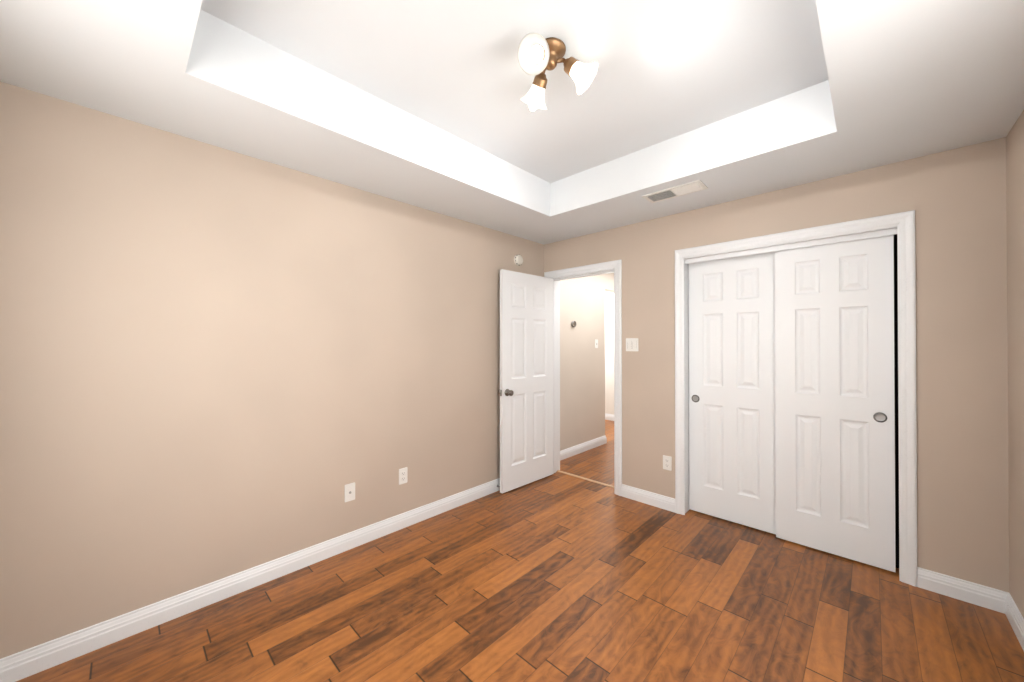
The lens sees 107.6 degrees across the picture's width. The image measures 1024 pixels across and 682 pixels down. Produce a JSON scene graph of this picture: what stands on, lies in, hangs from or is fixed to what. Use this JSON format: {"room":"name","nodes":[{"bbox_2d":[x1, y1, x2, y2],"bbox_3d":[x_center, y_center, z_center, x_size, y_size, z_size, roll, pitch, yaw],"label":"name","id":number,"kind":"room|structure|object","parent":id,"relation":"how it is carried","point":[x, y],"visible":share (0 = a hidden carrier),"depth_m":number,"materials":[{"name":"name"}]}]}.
{"room":"empty bedroom","nodes":[
{"label":"empty bedroom","id":0,"kind":"room"},
{"bbox_2d":[0,81,543,658],"bbox_3d":[-0.915,-0.014,2.760,0.120,2.790,3.820,0,0,44],"label":"wall","id":1,"kind":"structure","parent":0,"point":[216,363],"depth_m":1.95,"materials":[{"name":"beige paint"}]},
{"bbox_2d":[0,478,499,681],"bbox_3d":[-0.880,1.328,2.691,0.016,0.106,3.540,0,0,44],"label":"baseboard","id":2,"kind":"structure","parent":1,"relation":"attached to","point":[23,664],"depth_m":1.94,"materials":[{"name":"white paint"}]},
{"bbox_2d":[344,482,354,501],"bbox_3d":[-1.075,1.008,2.491,0.014,0.115,0.070,0,0,44],"label":"outlet","id":3,"kind":"object","parent":1,"relation":"attached to","point":[349,494],"visible":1,"depth_m":2.49,"materials":[{"name":"white plastic"}]},
{"bbox_2d":[399,467,407,484],"bbox_3d":[-0.806,1.000,2.777,0.007,0.115,0.070,0,0,44],"label":"outlet","id":4,"kind":"object","parent":1,"relation":"attached to","point":[403,475],"visible":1,"depth_m":2.77,"materials":[{"name":"white plastic"}]},
{"bbox_2d":[514,255,522,265],"bbox_3d":[0.069,-0.795,3.676,0.038,0.107,0.104,0,0,44],"label":"smoke detector","id":5,"kind":"object","parent":1,"relation":"attached to","point":[518,260],"visible":1,"depth_m":3.65,"materials":[{"name":"white plastic"}]},
{"bbox_2d":[0,0,1023,244],"bbox_3d":[0.199,-1.227,1.670,3.008,0.377,3.540,0,0,44],"label":"ceiling","id":6,"kind":"structure","parent":0,"point":[418,102],"depth_m":1.74,"materials":[{"name":"white paint"}]},
{"bbox_2d":[518,32,597,110],"bbox_3d":[0.149,-1.193,1.648,0.383,0.204,0.363,0,0,44],"label":"ceiling light","id":7,"kind":"object","parent":6,"relation":"attached to","point":[539,55],"visible":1,"depth_m":1.62,"materials":[{"name":"white glass"}]},
{"bbox_2d":[642,180,707,202],"bbox_3d":[1.124,-1.027,2.595,0.385,0.013,0.175,0,0,44],"label":"ceiling vent","id":8,"kind":"object","parent":6,"relation":"in","point":[680,190],"visible":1,"depth_m":2.57,"materials":[{"name":"white plastic"}]},
{"bbox_2d":[16,420,1023,681],"bbox_3d":[0.525,1.425,3.351,5.128,0.080,6.680,0,0,44],"label":"floor","id":9,"kind":"structure","parent":0,"point":[556,576],"depth_m":1.89,"materials":[{"name":"brown wood"}]},
{"bbox_2d":[557,470,613,487],"bbox_3d":[0.751,1.381,3.744,0.728,0.011,0.032,0,0,44],"label":"trim strip","id":10,"kind":"object","parent":9,"relation":"on","point":[604,484],"visible":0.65,"depth_m":3.74,"materials":[{"name":"beige wood"}]},
{"bbox_2d":[560,273,613,450],"bbox_3d":[1.270,0.189,5.208,0.120,2.413,2.740,0,0,44],"label":"wall","id":11,"kind":"structure","parent":0,"point":[582,380],"depth_m":4.74,"materials":[{"name":"paint"}]},
{"bbox_2d":[560,435,606,460],"bbox_3d":[0.822,1.339,4.651,0.036,0.106,1.326,0,0,44],"label":"baseboard","id":12,"kind":"structure","parent":11,"relation":"attached to","point":[579,448],"depth_m":4.69,"materials":[{"name":"white paint"}]},
{"bbox_2d":[605,291,613,414],"bbox_3d":[2.023,0.196,6.468,3.220,2.413,0.120,0,0,44],"label":"wall","id":13,"kind":"structure","parent":0,"point":[609,352],"depth_m":6.65,"materials":[{"name":"paint"}]},
{"bbox_2d":[605,413,613,420],"bbox_3d":[1.975,1.349,6.412,2.980,0.106,0.016,0,0,44],"label":"baseboard","id":14,"kind":"structure","parent":13,"relation":"attached to","point":[607,416],"depth_m":6.64,"materials":[{"name":"white paint"}]},
{"bbox_2d":[544,137,1008,591],"bbox_3d":[1.480,-0.013,2.997,3.008,2.790,0.160,0,0,44],"label":"wall","id":15,"kind":"structure","parent":0,"point":[955,199],"depth_m":2.08,"materials":[{"name":"beige paint"}]},
{"bbox_2d":[544,260,621,495],"bbox_3d":[0.724,0.357,3.721,0.770,2.060,0.162,0,0,44],"label":"door frame","id":16,"kind":"structure","parent":15,"relation":"in","point":[557,373],"depth_m":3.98,"materials":[{"name":"white paint"}]},
{"bbox_2d":[498,269,553,492],"bbox_3d":[0.161,0.363,3.644,0.744,2.022,0.167,0,0,-44],"label":"entry door","id":17,"kind":"structure","parent":16,"relation":"attached to","point":[526,391],"depth_m":3.60,"materials":[{"name":"white paint"}]},
{"bbox_2d":[626,338,637,350],"bbox_3d":[1.053,0.033,3.290,0.116,0.115,0.010,0,0,44],"label":"light switch","id":18,"kind":"object","parent":15,"relation":"attached to","point":[631,344],"visible":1,"depth_m":3.29,"materials":[{"name":"white plastic"}]},
{"bbox_2d":[621,484,674,512],"bbox_3d":[1.150,1.331,3.185,0.472,0.106,0.016,0,0,44],"label":"baseboard","id":19,"kind":"structure","parent":15,"relation":"attached to","point":[650,498],"depth_m":3.17,"materials":[{"name":"white paint"}]},
{"bbox_2d":[663,455,671,470],"bbox_3d":[1.273,1.001,3.074,0.070,0.115,0.007,0,0,44],"label":"outlet","id":20,"kind":"object","parent":15,"relation":"attached to","point":[667,462],"visible":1,"depth_m":3.07,"materials":[{"name":"white plastic"}]},
{"bbox_2d":[684,226,896,572],"bbox_3d":[1.859,0.350,2.632,1.240,2.060,0.162,0,0,44],"label":"closet door","id":21,"kind":"structure","parent":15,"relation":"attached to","point":[686,321],"depth_m":2.54,"materials":[{"name":"white paint"}]},
{"bbox_2d":[685,228,896,263],"bbox_3d":[1.867,-0.642,2.647,1.200,0.035,0.115,0,0,44],"label":"closet track","id":22,"kind":"object","parent":21,"relation":"attached to","point":[880,233],"visible":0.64,"depth_m":2.51,"materials":[{"name":"white paint"}]},
{"bbox_2d":[675,210,916,586],"bbox_3d":[1.796,0.323,2.567,1.326,2.115,0.020,0,0,44],"label":"door frame","id":23,"kind":"structure","parent":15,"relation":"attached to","point":[904,222],"depth_m":2.15,"materials":[{"name":"white paint"}]},
{"bbox_2d":[894,234,898,567],"bbox_3d":[2.165,0.150,2.914,1.908,2.463,0.670,0,0,44],"label":"gap","id":24,"kind":"structure","parent":0,"point":[896,403],"depth_m":2.71,"materials":[{"name":"black"}]},
{"bbox_2d":[1006,110,1023,617],"bbox_3d":[1.618,-0.025,0.882,0.120,2.790,4.620,0,0,44],"label":"wall","id":25,"kind":"structure","parent":0,"point":[1015,220],"depth_m":1.79,"materials":[{"name":"beige paint"}]},
{"bbox_2d":[917,567,1023,650],"bbox_3d":[1.169,1.316,0.723,0.318,0.106,3.540,0,0,44],"label":"baseboard","id":26,"kind":"structure","parent":25,"relation":"attached to","point":[997,600],"depth_m":1.96,"materials":[{"name":"white paint"}]}
]}

